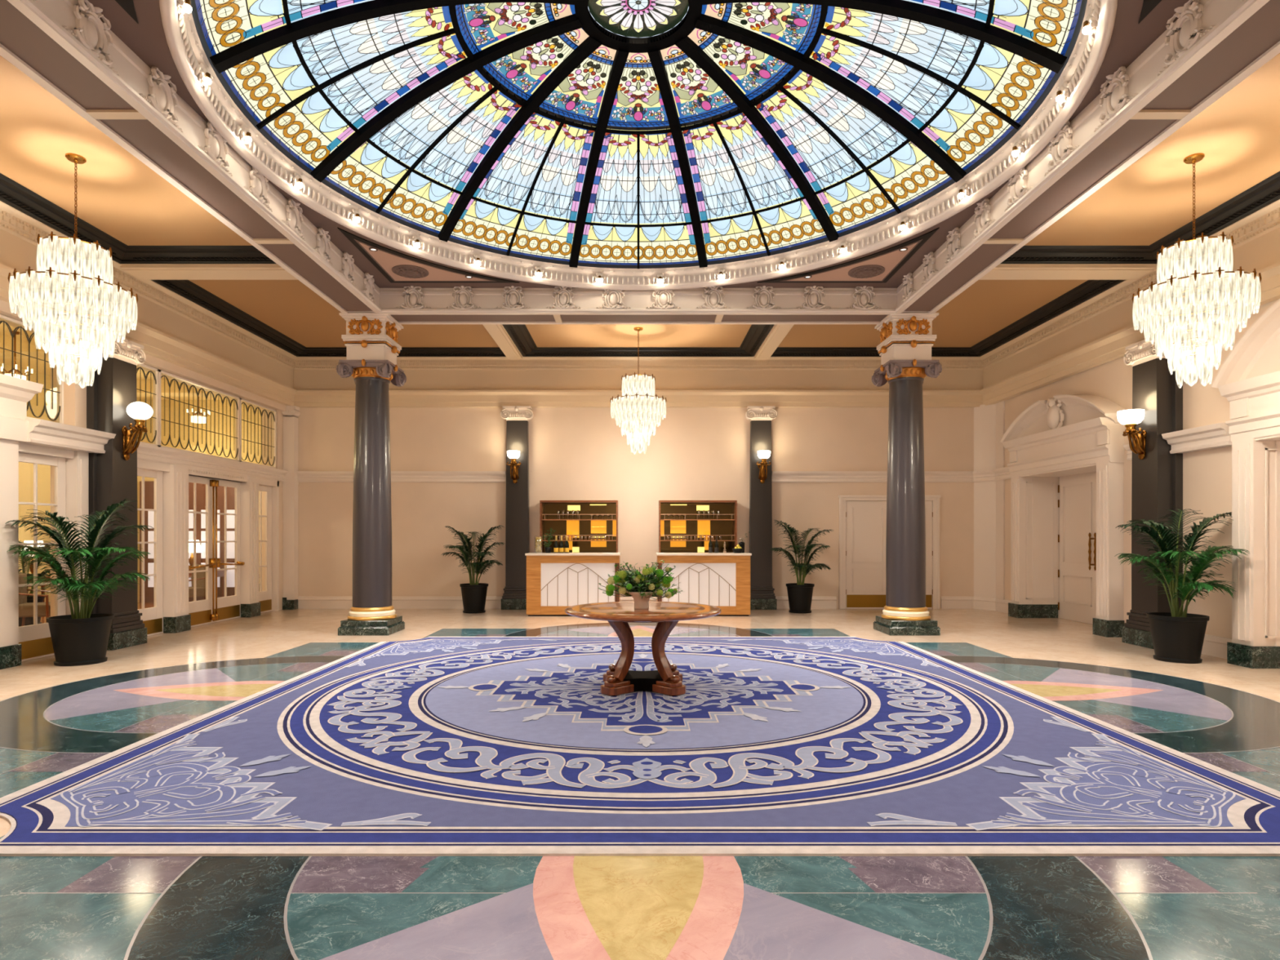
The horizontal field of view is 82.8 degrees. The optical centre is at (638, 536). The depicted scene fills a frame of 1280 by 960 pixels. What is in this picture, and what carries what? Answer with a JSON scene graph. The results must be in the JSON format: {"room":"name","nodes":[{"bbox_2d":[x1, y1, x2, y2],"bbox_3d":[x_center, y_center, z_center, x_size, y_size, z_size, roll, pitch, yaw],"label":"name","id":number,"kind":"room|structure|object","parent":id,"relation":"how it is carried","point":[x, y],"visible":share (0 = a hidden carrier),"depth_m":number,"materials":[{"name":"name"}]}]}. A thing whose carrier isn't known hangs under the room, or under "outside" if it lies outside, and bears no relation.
{"room":"hotel lobby","nodes":[
{"label":"hotel lobby","id":0,"kind":"room"},
{"bbox_2d":[0,322,231,399],"bbox_3d":[-9.500,-3.025,9.500,3.800,0.350,14.000,0,0,0],"label":"window","id":1,"kind":"structure","parent":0,"point":[7,337],"depth_m":13.22,"materials":[{"name":"yellow glass"}]},
{"bbox_2d":[0,330,32,380],"bbox_3d":[-9.450,-2.710,11.000,0.393,0.780,0.392,0,0,22],"label":"pendant","id":2,"kind":"object","parent":1,"relation":"hanging from","point":[15,369],"visible":0.53,"depth_m":10.99,"materials":[{"name":"gold metal"}]},
{"bbox_2d":[186,396,210,423],"bbox_3d":[-8.970,-2.710,14.800,0.393,0.780,0.392,0,0,22],"label":"pendant","id":3,"kind":"object","parent":1,"relation":"hanging from","point":[195,415],"visible":0.74,"depth_m":14.74,"materials":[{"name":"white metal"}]},
{"bbox_2d":[0,362,262,602],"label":"window","id":4,"kind":"structure","parent":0,"point":[25,469],"depth_m":16.50,"materials":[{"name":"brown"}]},
{"bbox_2d":[139,480,235,602],"bbox_3d":[-10.025,0.125,16.465,2.550,2.750,0.070,0,0,0],"label":"door","id":5,"kind":"structure","parent":4,"relation":"in","point":[148,485],"depth_m":16.44,"materials":[{"name":"clear glass"}]},
{"bbox_2d":[0,299,287,617],"bbox_3d":[-7.400,-1.200,7.050,0.400,5.400,16.000,0,0,0],"label":"wall","id":6,"kind":"structure","parent":0,"point":[74,397],"depth_m":11.82,"materials":[{"name":"paint"}]},
{"bbox_2d":[0,314,63,423],"bbox_3d":[-7.335,-1.970,8.145,0.070,1.140,2.150,0,0,0],"label":"window","id":7,"kind":"structure","parent":6,"relation":"in","point":[60,388],"depth_m":8.84,"materials":[{"name":"yellow glass"}]},
{"bbox_2d":[0,373,88,669],"bbox_3d":[-7.180,-0.150,7.065,0.480,3.300,4.930,0,0,0],"label":"door","id":8,"kind":"structure","parent":6,"relation":"in","point":[18,644],"depth_m":8.42,"materials":[{"name":"beige paint"}]},
{"bbox_2d":[86,337,146,650],"bbox_3d":[-7.090,-0.585,9.870,0.380,4.170,0.703,0,0,0],"label":"pilaster","id":9,"kind":"object","parent":6,"relation":"attached to","point":[112,479],"visible":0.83,"depth_m":9.70,"materials":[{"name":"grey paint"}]},
{"bbox_2d":[121,401,153,460],"bbox_3d":[-6.811,-1.428,9.870,0.361,0.794,0.336,0,0,0],"label":"wall sconce","id":10,"kind":"object","parent":9,"relation":"attached to","point":[140,411],"visible":1,"depth_m":9.82,"materials":[{"name":"gold metal"}]},
{"bbox_2d":[136,364,159,446],"bbox_3d":[-7.335,-1.950,10.675,0.070,1.180,0.750,0,0,0],"label":"window","id":11,"kind":"structure","parent":6,"relation":"in","point":[155,371],"depth_m":11.02,"materials":[{"name":"yellow glass"}]},
{"bbox_2d":[159,369,239,462],"bbox_3d":[-7.335,-1.950,12.185,0.070,1.180,2.230,0,0,0],"label":"window","id":12,"kind":"structure","parent":6,"relation":"in","point":[237,399],"depth_m":12.13,"materials":[{"name":"yellow glass"}]},
{"bbox_2d":[137,458,279,635],"bbox_3d":[-7.295,0.170,12.480,0.250,2.660,4.360,0,0,0],"label":"door","id":13,"kind":"structure","parent":6,"relation":"in","point":[172,612],"depth_m":12.42,"materials":[{"name":"beige paint"}]},
{"bbox_2d":[240,397,276,468],"bbox_3d":[-7.335,-1.950,13.980,0.070,1.180,1.320,0,0,0],"label":"window","id":14,"kind":"structure","parent":6,"relation":"in","point":[274,411],"depth_m":14.10,"materials":[{"name":"yellow glass"}]},
{"bbox_2d":[524,552,621,555],"bbox_3d":[-1.232,0.340,13.920,1.775,0.040,0.680,0,0,0],"label":"countertop","id":15,"kind":"structure","parent":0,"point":[528,553],"depth_m":13.58,"materials":[{"name":"beige stone"}]},
{"bbox_2d":[293,407,973,608],"bbox_3d":[0.200,-1.200,15.150,15.600,5.400,0.200,0,0,0],"label":"wall","id":16,"kind":"structure","parent":0,"point":[575,453],"depth_m":15.05,"materials":[{"name":"paint"}]},
{"bbox_2d":[500,405,533,609],"bbox_3d":[-2.495,-0.585,14.940,0.675,4.170,0.220,0,0,0],"label":"pilaster","id":17,"kind":"object","parent":16,"relation":"attached to","point":[517,417],"visible":0.9,"depth_m":14.91,"materials":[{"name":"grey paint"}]},
{"bbox_2d":[506,450,520,483],"bbox_3d":[-2.530,-1.404,14.749,0.302,0.645,0.340,0,0,0],"label":"wall sconce","id":18,"kind":"object","parent":17,"relation":"attached to","point":[513,455],"visible":1,"depth_m":14.71,"materials":[{"name":"gold metal"}]},
{"bbox_2d":[18,418,1231,482],"bbox_3d":[-0.030,-1.240,11.750,14.500,0.280,6.600,0,0,0],"label":"trim","id":19,"kind":"structure","parent":16,"relation":"attached to","point":[43,433],"depth_m":12.93,"materials":[{"name":"beige paint"}]},
{"bbox_2d":[297,596,973,608],"bbox_3d":[-0.055,1.373,15.027,14.010,0.255,0.045,0,0,0],"label":"baseboard","id":20,"kind":"structure","parent":16,"relation":"attached to","point":[304,602],"depth_m":15.02,"materials":[{"name":"beige paint"}]},
{"bbox_2d":[0,199,1279,407],"bbox_3d":[0.000,-3.185,7.050,14.400,1.030,16.000,0,0,0],"label":"trim","id":21,"kind":"structure","parent":16,"relation":"attached to","point":[172,328],"depth_m":14.83,"materials":[{"name":"beige paint"}]},
{"bbox_2d":[745,405,777,609],"bbox_3d":[2.525,-0.585,14.940,0.656,4.170,0.220,0,0,0],"label":"pilaster","id":22,"kind":"object","parent":16,"relation":"attached to","point":[762,597],"visible":0.95,"depth_m":14.91,"materials":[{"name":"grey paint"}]},
{"bbox_2d":[756,450,771,483],"bbox_3d":[2.545,-1.404,14.749,0.302,0.645,0.340,0,0,0],"label":"wall sconce","id":23,"kind":"object","parent":22,"relation":"attached to","point":[763,455],"visible":1,"depth_m":14.71,"materials":[{"name":"gold metal"}]},
{"bbox_2d":[838,495,940,608],"bbox_3d":[5.190,0.325,15.012,2.100,2.350,0.075,0,0,0],"label":"door","id":24,"kind":"structure","parent":16,"relation":"in","point":[862,524],"depth_m":15.02,"materials":[{"name":"beige paint"}]},
{"bbox_2d":[0,602,1279,959],"bbox_3d":[-1.750,1.548,7.775,19.500,0.103,17.450,0,0,0],"label":"floor","id":25,"kind":"structure","parent":0,"point":[55,720],"depth_m":3.17,"materials":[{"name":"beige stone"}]},
{"bbox_2d":[18,573,50,626],"bbox_3d":[-9.318,1.041,11.194,0.642,0.922,0.724,0,0,-19],"label":"armchair","id":26,"kind":"object","parent":25,"relation":"on","point":[25,609],"visible":0.45,"depth_m":10.98,"materials":[{"name":"brown wood"}]},
{"bbox_2d":[18,540,50,626],"bbox_3d":[-10.285,0.787,12.140,1.170,1.427,1.042,0,0,0],"label":"potted palm","id":27,"kind":"object","parent":25,"relation":"on","point":[28,620],"visible":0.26,"depth_m":12.21,"materials":[{"name":"green plant"}]},
{"bbox_2d":[28,575,50,602],"bbox_3d":[-11.000,1.120,13.200,0.440,0.760,1.000,0,0,0],"label":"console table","id":28,"kind":"object","parent":25,"relation":"on","point":[43,585],"visible":0.04,"depth_m":13.56,"materials":[{"name":"brown wood"}]},
{"bbox_2d":[23,540,44,573],"bbox_3d":[-11.000,0.410,13.200,0.400,0.660,0.400,0,0,0],"label":"table lamp","id":29,"kind":"object","parent":28,"relation":"on","point":[24,541],"visible":0.27,"depth_m":13.14,"materials":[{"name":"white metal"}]},
{"bbox_2d":[5,498,154,666],"bbox_3d":[-6.622,0.527,8.611,1.368,1.947,1.389,0,0,-18],"label":"potted palm","id":30,"kind":"object","parent":25,"relation":"on","point":[81,637],"visible":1,"depth_m":8.49,"materials":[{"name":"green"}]},
{"bbox_2d":[46,613,114,666],"bbox_3d":[-6.620,1.225,8.620,0.642,0.550,0.642,0,0,0],"label":"pot","id":31,"kind":"object","parent":30,"relation":"on","point":[78,639],"depth_m":8.42,"materials":[{"name":"black plastic"}]},
{"bbox_2d":[188,564,205,601],"bbox_3d":[-9.139,1.041,14.716,0.724,0.922,0.642,0,0,34],"label":"armchair","id":32,"kind":"object","parent":25,"relation":"on","point":[200,576],"visible":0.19,"depth_m":14.75,"materials":[{"name":"brown fabric"}]},
{"bbox_2d":[188,569,224,596],"bbox_3d":[-9.900,1.120,16.100,1.300,0.760,0.440,0,0,0],"label":"console table","id":33,"kind":"object","parent":25,"relation":"on","point":[220,573],"visible":0.16,"depth_m":16.24,"materials":[{"name":"brown wood"}]},
{"bbox_2d":[188,539,202,569],"bbox_3d":[-9.900,0.410,16.100,0.400,0.660,0.400,0,0,0],"label":"table lamp","id":34,"kind":"object","parent":33,"relation":"on","point":[198,549],"visible":0.44,"depth_m":16.04,"materials":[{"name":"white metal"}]},
{"bbox_2d":[281,405,300,609],"bbox_3d":[-7.140,-0.585,14.913,0.270,4.170,0.264,0,0,0],"label":"pilaster","id":35,"kind":"object","parent":25,"relation":"on","point":[290,599],"visible":0.98,"depth_m":14.86,"materials":[{"name":"beige paint"}]},
{"bbox_2d":[336,312,406,635],"bbox_3d":[-4.160,-0.943,11.350,0.840,4.885,0.845,0,0,0],"label":"marble column","id":36,"kind":"structure","parent":25,"relation":"on","point":[371,339],"depth_m":11.10,"materials":[{"name":"grey stone"}]},
{"bbox_2d":[440,524,504,613],"bbox_3d":[-3.247,0.641,14.313,1.263,1.717,1.188,0,0,0],"label":"potted palm","id":37,"kind":"object","parent":25,"relation":"on","point":[474,593],"visible":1,"depth_m":14.18,"materials":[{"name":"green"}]},
{"bbox_2d":[459,582,488,613],"bbox_3d":[-3.240,1.220,14.320,0.552,0.560,0.552,0,0,0],"label":"pot","id":38,"kind":"object","parent":37,"relation":"on","point":[473,594],"depth_m":14.12,"materials":[{"name":"black plastic"}]},
{"bbox_2d":[524,552,621,616],"bbox_3d":[-1.232,0.910,13.920,1.775,1.180,0.680,0,0,0],"label":"reception desk","id":39,"kind":"object","parent":25,"relation":"on","point":[556,582],"depth_m":13.62,"materials":[{"name":"brown wood"}]},
{"bbox_2d":[542,528,555,552],"bbox_3d":[-1.722,0.080,13.998,0.266,0.480,0.255,0,0,0],"label":"plant","id":40,"kind":"object","parent":39,"relation":"on","point":[548,549],"visible":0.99,"depth_m":13.96,"materials":[{"name":"green plant"}]},
{"bbox_2d":[554,535,558,552],"bbox_3d":[-1.575,0.152,13.920,0.092,0.335,0.092,0,0,0],"label":"wine bottle","id":41,"kind":"object","parent":39,"relation":"on","point":[556,543],"visible":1,"depth_m":13.88,"materials":[{"name":"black glass"}]},
{"bbox_2d":[559,535,564,552],"bbox_3d":[-1.475,0.152,13.920,0.092,0.335,0.092,0,0,0],"label":"wine bottle","id":42,"kind":"object","parent":39,"relation":"on","point":[561,544],"visible":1,"depth_m":13.89,"materials":[{"name":"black glass"}]},
{"bbox_2d":[564,535,568,552],"bbox_3d":[-1.375,0.152,13.920,0.092,0.335,0.092,0,0,0],"label":"wine bottle","id":43,"kind":"object","parent":39,"relation":"on","point":[566,544],"visible":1,"depth_m":13.88,"materials":[{"name":"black glass"}]},
{"bbox_2d":[539,500,617,552],"bbox_3d":[-1.210,0.385,14.860,1.580,2.230,0.280,0,0,0],"label":"shelf unit","id":44,"kind":"object","parent":25,"relation":"on","point":[589,520],"visible":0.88,"depth_m":14.97,"materials":[{"name":"brown wood"}]},
{"bbox_2d":[0,636,1279,856],"bbox_3d":[0.055,1.485,7.080,7.360,0.029,7.360,0,0,0],"label":"carpet","id":45,"kind":"object","parent":25,"relation":"on","point":[429,746],"visible":0.88,"depth_m":4.61,"materials":[{"name":"blue carpet"}]},
{"bbox_2d":[564,601,721,695],"bbox_3d":[0.045,1.082,7.070,1.520,0.769,1.520,0,0,0],"label":"pedestal table","id":46,"kind":"object","parent":45,"relation":"on","point":[619,680],"visible":0.99,"depth_m":6.84,"materials":[{"name":"brown wood"}]},
{"bbox_2d":[598,560,682,608],"bbox_3d":[0.025,0.462,7.000,0.754,0.471,0.662,0,0,32],"label":"flower arrangement","id":47,"kind":"object","parent":46,"relation":"on","point":[640,587],"visible":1,"depth_m":6.90,"materials":[{"name":"green plant"}]},
{"bbox_2d":[626,590,657,608],"bbox_3d":[0.030,0.612,7.010,0.300,0.170,0.300,0,0,0],"label":"pot","id":48,"kind":"object","parent":47,"relation":"on","point":[639,602],"depth_m":6.94,"materials":[{"name":"beige ceramic"}]},
{"bbox_2d":[658,500,737,552],"bbox_3d":[1.210,0.385,14.860,1.580,2.230,0.280,0,0,0],"label":"shelf unit","id":49,"kind":"object","parent":25,"relation":"on","point":[724,523],"visible":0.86,"depth_m":14.97,"materials":[{"name":"brown wood"}]},
{"bbox_2d":[656,552,751,616],"bbox_3d":[1.232,0.910,13.920,1.775,1.180,0.680,0,0,0],"label":"bar counter","id":50,"kind":"object","parent":25,"relation":"on","point":[722,580],"depth_m":13.62,"materials":[{"name":"brown wood"}]},
{"bbox_2d":[656,552,751,555],"bbox_3d":[1.232,0.340,13.920,1.775,0.040,0.680,0,0,0],"label":"countertop","id":51,"kind":"structure","parent":50,"relation":"on","point":[657,553],"depth_m":13.58,"materials":[{"name":"beige stone"}]},
{"bbox_2d":[708,535,712,552],"bbox_3d":[1.400,0.152,14.100,0.078,0.335,0.078,0,0,0],"label":"wine bottle","id":52,"kind":"object","parent":50,"relation":"on","point":[710,544],"visible":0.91,"depth_m":14.08,"materials":[{"name":"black glass"}]},
{"bbox_2d":[714,535,718,552],"bbox_3d":[1.520,0.152,14.100,0.078,0.335,0.078,0,0,0],"label":"wine bottle","id":53,"kind":"object","parent":50,"relation":"on","point":[716,546],"visible":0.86,"depth_m":14.07,"materials":[{"name":"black glass"}]},
{"bbox_2d":[723,542,726,552],"bbox_3d":[1.660,0.212,13.950,0.064,0.215,0.063,0,0,0],"label":"cocktail shaker","id":54,"kind":"object","parent":50,"relation":"on","point":[724,544],"visible":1,"depth_m":13.93,"materials":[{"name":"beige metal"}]},
{"bbox_2d":[732,548,742,553],"bbox_3d":[1.900,0.275,13.880,0.210,0.090,0.210,0,0,0],"label":"fruit bowl","id":55,"kind":"object","parent":50,"relation":"on","point":[735,550],"visible":0.94,"depth_m":13.80,"materials":[{"name":"black"}]},
{"bbox_2d":[737,535,746,552],"bbox_3d":[2.050,0.117,14.060,0.231,0.405,0.124,0,0,0],"label":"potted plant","id":56,"kind":"object","parent":50,"relation":"on","point":[742,543],"visible":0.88,"depth_m":14.02,"materials":[{"name":"black"}]},
{"bbox_2d":[770,520,831,613],"bbox_3d":[3.240,0.589,14.269,1.211,1.823,1.280,0,0,0],"label":"potted palm","id":57,"kind":"object","parent":25,"relation":"on","point":[800,593],"visible":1,"depth_m":14.16,"materials":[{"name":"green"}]},
{"bbox_2d":[786,582,814,613],"bbox_3d":[3.190,1.220,14.320,0.552,0.560,0.552,0,0,0],"label":"pot","id":58,"kind":"object","parent":57,"relation":"on","point":[799,594],"depth_m":14.13,"materials":[{"name":"black plastic"}]},
{"bbox_2d":[871,312,942,635],"bbox_3d":[4.180,-0.943,11.350,0.840,4.885,0.845,0,0,0],"label":"marble column","id":59,"kind":"structure","parent":25,"relation":"on","point":[907,340],"depth_m":11.10,"materials":[{"name":"grey stone"}]},
{"bbox_2d":[1114,508,1249,663],"bbox_3d":[6.508,0.576,8.751,1.278,1.849,1.245,0,0,32],"label":"potted palm","id":60,"kind":"object","parent":25,"relation":"on","point":[1178,636],"visible":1,"depth_m":8.66,"materials":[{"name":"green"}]},
{"bbox_2d":[1146,612,1209,663],"bbox_3d":[6.520,1.225,8.780,0.612,0.550,0.612,0,0,0],"label":"pot","id":61,"kind":"object","parent":60,"relation":"attached to","point":[1176,637],"depth_m":8.59,"materials":[{"name":"black plastic"}]},
{"bbox_2d":[0,0,1279,359],"bbox_3d":[0.200,-3.750,7.050,15.600,0.270,16.400,0,0,0],"label":"ceiling","id":62,"kind":"structure","parent":0,"point":[157,233],"depth_m":9.36,"materials":[{"name":"brown paint"}]},
{"bbox_2d":[7,152,137,388],"bbox_3d":[-5.618,-2.644,7.248,1.024,2.282,1.020,0,0,-37],"label":"chandelier","id":63,"kind":"object","parent":62,"relation":"hanging from","point":[75,311],"visible":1,"depth_m":7.02,"materials":[{"name":"white glass"}]},
{"bbox_2d":[368,247,377,251],"bbox_3d":[-3.450,-3.735,9.450,0.110,0.015,0.110,0,0,0],"label":"recessed light","id":64,"kind":"object","parent":62,"relation":"in","point":[372,249],"visible":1,"depth_m":9.45,"materials":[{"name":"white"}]},
{"bbox_2d":[391,264,428,278],"bbox_3d":[-3.220,-3.717,10.250,0.500,0.050,0.500,0,0,0],"label":"rosette","id":65,"kind":"object","parent":62,"relation":"attached to","point":[402,270],"visible":1,"depth_m":10.18,"materials":[{"name":"brown paint"}]},
{"bbox_2d":[465,275,472,278],"bbox_3d":[-2.440,-3.735,10.450,0.110,0.015,0.110,0,0,0],"label":"recessed light","id":66,"kind":"object","parent":62,"relation":"in","point":[466,276],"visible":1,"depth_m":10.44,"materials":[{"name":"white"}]},
{"bbox_2d":[609,326,666,453],"bbox_3d":[0.003,-2.644,13.199,1.020,2.282,1.024,0,0,30],"label":"chandelier","id":67,"kind":"object","parent":62,"relation":"hanging from","point":[638,411],"visible":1,"depth_m":12.93,"materials":[{"name":"white glass"}]},
{"bbox_2d":[159,0,1117,290],"bbox_3d":[0.000,-4.463,7.070,7.797,1.515,7.797,0,0,5],"label":"glass dome","id":68,"kind":"object","parent":62,"relation":"attached to","point":[740,140],"visible":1,"depth_m":7.92,"materials":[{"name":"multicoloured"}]},
{"bbox_2d":[183,0,191,13],"bbox_3d":[-3.247,-3.815,5.224,0.060,0.086,0.060,0,0,0],"label":"light bulb","id":69,"kind":"object","parent":68,"relation":"attached to","point":[187,7],"visible":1,"depth_m":5.21,"materials":[{"name":"white glass"}]},
{"bbox_2d":[184,0,191,8],"bbox_3d":[-3.247,-3.838,5.224,0.060,0.040,0.060,0,0,0],"label":"socket","id":70,"kind":"object","parent":69,"relation":"attached to","point":[188,4],"depth_m":5.21,"materials":[{"name":"gold metal"}]},
{"bbox_2d":[204,72,211,84],"bbox_3d":[-3.594,-3.815,6.055,0.060,0.086,0.060,0,0,0],"label":"light bulb","id":71,"kind":"object","parent":68,"relation":"attached to","point":[207,80],"visible":1,"depth_m":6.04,"materials":[{"name":"white glass"}]},
{"bbox_2d":[204,72,211,79],"bbox_3d":[-3.594,-3.838,6.055,0.060,0.040,0.060,0,0,0],"label":"socket","id":72,"kind":"object","parent":71,"relation":"attached to","point":[207,76],"depth_m":6.04,"materials":[{"name":"gold metal"}]},
{"bbox_2d":[244,132,251,142],"bbox_3d":[-3.733,-3.815,6.945,0.060,0.086,0.060,0,0,0],"label":"light bulb","id":73,"kind":"object","parent":68,"relation":"attached to","point":[248,138],"visible":1,"depth_m":6.93,"materials":[{"name":"white glass"}]},
{"bbox_2d":[297,177,302,187],"bbox_3d":[-3.654,-3.815,7.842,0.060,0.086,0.060,0,0,0],"label":"light bulb","id":74,"kind":"object","parent":68,"relation":"attached to","point":[300,184],"visible":1,"depth_m":7.82,"materials":[{"name":"white glass"}]},
{"bbox_2d":[355,213,359,221],"bbox_3d":[-3.364,-3.815,8.694,0.060,0.086,0.060,0,0,0],"label":"light bulb","id":75,"kind":"object","parent":68,"relation":"attached to","point":[357,218],"visible":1,"depth_m":8.67,"materials":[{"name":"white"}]},
{"bbox_2d":[415,239,419,246],"bbox_3d":[-2.877,-3.815,9.451,0.060,0.086,0.060,0,0,0],"label":"light bulb","id":76,"kind":"object","parent":68,"relation":"attached to","point":[417,243],"visible":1,"depth_m":9.43,"materials":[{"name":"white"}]},
{"bbox_2d":[475,257,479,264],"bbox_3d":[-2.224,-3.815,10.071,0.060,0.086,0.060,0,0,0],"label":"light bulb","id":77,"kind":"object","parent":68,"relation":"attached to","point":[477,261],"visible":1,"depth_m":10.05,"materials":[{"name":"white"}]},
{"bbox_2d":[537,269,541,275],"bbox_3d":[-1.441,-3.815,10.516,0.060,0.086,0.060,0,0,0],"label":"light bulb","id":78,"kind":"object","parent":68,"relation":"attached to","point":[539,273],"visible":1,"depth_m":10.50,"materials":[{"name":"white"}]},
{"bbox_2d":[587,0,688,37],"bbox_3d":[0.000,-5.208,7.070,1.000,0.024,1.000,0,0,0],"label":"medallion","id":79,"kind":"object","parent":68,"relation":"on","point":[627,18],"depth_m":7.27,"materials":[{"name":"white glass"}]},
{"bbox_2d":[719,271,723,278],"bbox_3d":[1.206,-3.815,10.605,0.060,0.086,0.060,0,0,0],"label":"light bulb","id":80,"kind":"object","parent":68,"relation":"attached to","point":[721,274],"visible":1,"depth_m":10.59,"materials":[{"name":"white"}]},
{"bbox_2d":[779,261,783,268],"bbox_3d":[2.017,-3.815,10.213,0.060,0.086,0.060,0,0,0],"label":"light bulb","id":81,"kind":"object","parent":68,"relation":"attached to","point":[781,265],"visible":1,"depth_m":10.20,"materials":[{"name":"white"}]},
{"bbox_2d":[840,244,844,252],"bbox_3d":[2.711,-3.815,9.639,0.060,0.086,0.060,0,0,0],"label":"light bulb","id":82,"kind":"object","parent":68,"relation":"attached to","point":[842,249],"visible":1,"depth_m":9.62,"materials":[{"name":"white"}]},
{"bbox_2d":[900,221,905,229],"bbox_3d":[3.247,-3.815,8.916,0.060,0.086,0.060,0,0,0],"label":"light bulb","id":83,"kind":"object","parent":68,"relation":"attached to","point":[902,225],"visible":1,"depth_m":8.90,"materials":[{"name":"white glass"}]},
{"bbox_2d":[958,189,964,197],"bbox_3d":[3.594,-3.815,8.085,0.060,0.086,0.060,0,0,0],"label":"light bulb","id":84,"kind":"object","parent":68,"relation":"attached to","point":[961,194],"visible":1,"depth_m":8.07,"materials":[{"name":"white glass"}]},
{"bbox_2d":[1011,146,1017,155],"bbox_3d":[3.733,-3.815,7.195,0.060,0.086,0.060,0,0,0],"label":"light bulb","id":85,"kind":"object","parent":68,"relation":"attached to","point":[1015,152],"visible":1,"depth_m":7.18,"materials":[{"name":"white glass"}]},
{"bbox_2d":[1011,146,1017,152],"bbox_3d":[3.733,-3.838,7.195,0.060,0.040,0.060,0,0,0],"label":"socket","id":86,"kind":"object","parent":85,"relation":"attached to","point":[1015,149],"depth_m":7.18,"materials":[{"name":"gold metal"}]},
{"bbox_2d":[1055,90,1062,102],"bbox_3d":[3.654,-3.815,6.298,0.060,0.086,0.060,0,0,0],"label":"light bulb","id":87,"kind":"object","parent":68,"relation":"attached to","point":[1059,97],"visible":1,"depth_m":6.28,"materials":[{"name":"white glass"}]},
{"bbox_2d":[1055,90,1062,97],"bbox_3d":[3.654,-3.838,6.298,0.060,0.040,0.060,0,0,0],"label":"socket","id":88,"kind":"object","parent":87,"relation":"attached to","point":[1059,94],"depth_m":6.28,"materials":[{"name":"gold metal"}]},
{"bbox_2d":[1081,20,1090,34],"bbox_3d":[3.364,-3.815,5.446,0.060,0.086,0.060,0,0,0],"label":"light bulb","id":89,"kind":"object","parent":68,"relation":"attached to","point":[1086,28],"visible":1,"depth_m":5.43,"materials":[{"name":"white glass"}]},
{"bbox_2d":[1081,20,1088,29],"bbox_3d":[3.364,-3.838,5.446,0.060,0.040,0.060,0,0,0],"label":"socket","id":90,"kind":"object","parent":89,"relation":"attached to","point":[1086,24],"depth_m":5.43,"materials":[{"name":"gold metal"}]},
{"bbox_2d":[0,0,1279,324],"bbox_3d":[0.000,-3.595,7.070,8.960,0.450,8.960,0,0,0],"label":"trim","id":91,"kind":"structure","parent":62,"relation":"attached to","point":[64,46],"depth_m":6.94,"materials":[{"name":"beige paint"}]},
{"bbox_2d":[804,275,811,278],"bbox_3d":[2.440,-3.735,10.450,0.110,0.015,0.110,0,0,0],"label":"recessed light","id":92,"kind":"object","parent":62,"relation":"in","point":[806,276],"visible":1,"depth_m":10.44,"materials":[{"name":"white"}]},
{"bbox_2d":[848,264,884,278],"bbox_3d":[3.220,-3.717,10.250,0.500,0.050,0.500,0,0,0],"label":"rosette","id":93,"kind":"object","parent":62,"relation":"attached to","point":[869,270],"visible":1,"depth_m":10.18,"materials":[{"name":"brown paint"}]},
{"bbox_2d":[898,247,907,251],"bbox_3d":[3.450,-3.735,9.450,0.110,0.015,0.110,0,0,0],"label":"recessed light","id":94,"kind":"object","parent":62,"relation":"in","point":[902,249],"visible":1,"depth_m":9.45,"materials":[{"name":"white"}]},
{"bbox_2d":[1131,152,1261,388],"bbox_3d":[5.552,-2.644,7.248,1.020,2.282,1.024,0,0,41],"label":"chandelier","id":95,"kind":"object","parent":62,"relation":"hanging from","point":[1196,307],"visible":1,"depth_m":7.02,"materials":[{"name":"white glass"}]},
{"bbox_2d":[738,542,744,552],"bbox_3d":[2.000,0.212,14.060,0.124,0.215,0.124,0,0,0],"label":"pot","id":96,"kind":"object","parent":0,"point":[741,544],"depth_m":14.01,"materials":[{"name":"black ceramic"}]},
{"bbox_2d":[1004,298,1279,638],"bbox_3d":[7.560,-1.200,7.050,0.680,5.400,16.000,0,0,0],"label":"wall","id":97,"kind":"structure","parent":0,"point":[1206,473],"depth_m":9.43,"materials":[{"name":"paint"}]},
{"bbox_2d":[973,400,1004,599],"bbox_3d":[7.090,-0.600,14.680,0.280,4.200,0.760,0,0,0],"label":"wall","id":98,"kind":"structure","parent":97,"relation":"attached to","point":[989,420],"depth_m":14.77,"materials":[{"name":"beige paint"}]},
{"bbox_2d":[1000,394,1124,637],"bbox_3d":[7.310,-0.427,12.220,0.920,3.854,3.101,0,0,0],"label":"door","id":99,"kind":"structure","parent":97,"relation":"in","point":[1067,458],"depth_m":12.62,"materials":[{"name":"beige paint"}]},
{"bbox_2d":[973,596,1231,658],"bbox_3d":[7.066,1.373,7.050,0.308,0.255,16.000,0,0,0],"label":"baseboard","id":100,"kind":"structure","parent":97,"relation":"attached to","point":[1213,646],"depth_m":9.22,"materials":[{"name":"beige paint"}]},
{"bbox_2d":[1121,336,1182,648],"bbox_3d":[7.030,-0.585,9.930,0.380,4.170,0.722,0,0,0],"label":"pilaster","id":101,"kind":"object","parent":97,"relation":"attached to","point":[1157,479],"visible":0.73,"depth_m":9.79,"materials":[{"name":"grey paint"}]},
{"bbox_2d":[1116,408,1146,459],"bbox_3d":[6.764,-1.385,9.951,0.338,0.666,0.330,0,0,28],"label":"wall sconce","id":102,"kind":"object","parent":101,"relation":"attached to","point":[1131,418],"visible":1,"depth_m":9.89,"materials":[{"name":"gold metal"}]},
{"bbox_2d":[1210,298,1279,668],"bbox_3d":[7.310,-0.592,7.070,0.920,4.184,3.263,0,0,0],"label":"door","id":103,"kind":"structure","parent":97,"relation":"in","point":[1249,376],"depth_m":8.26,"materials":[{"name":"beige paint"}]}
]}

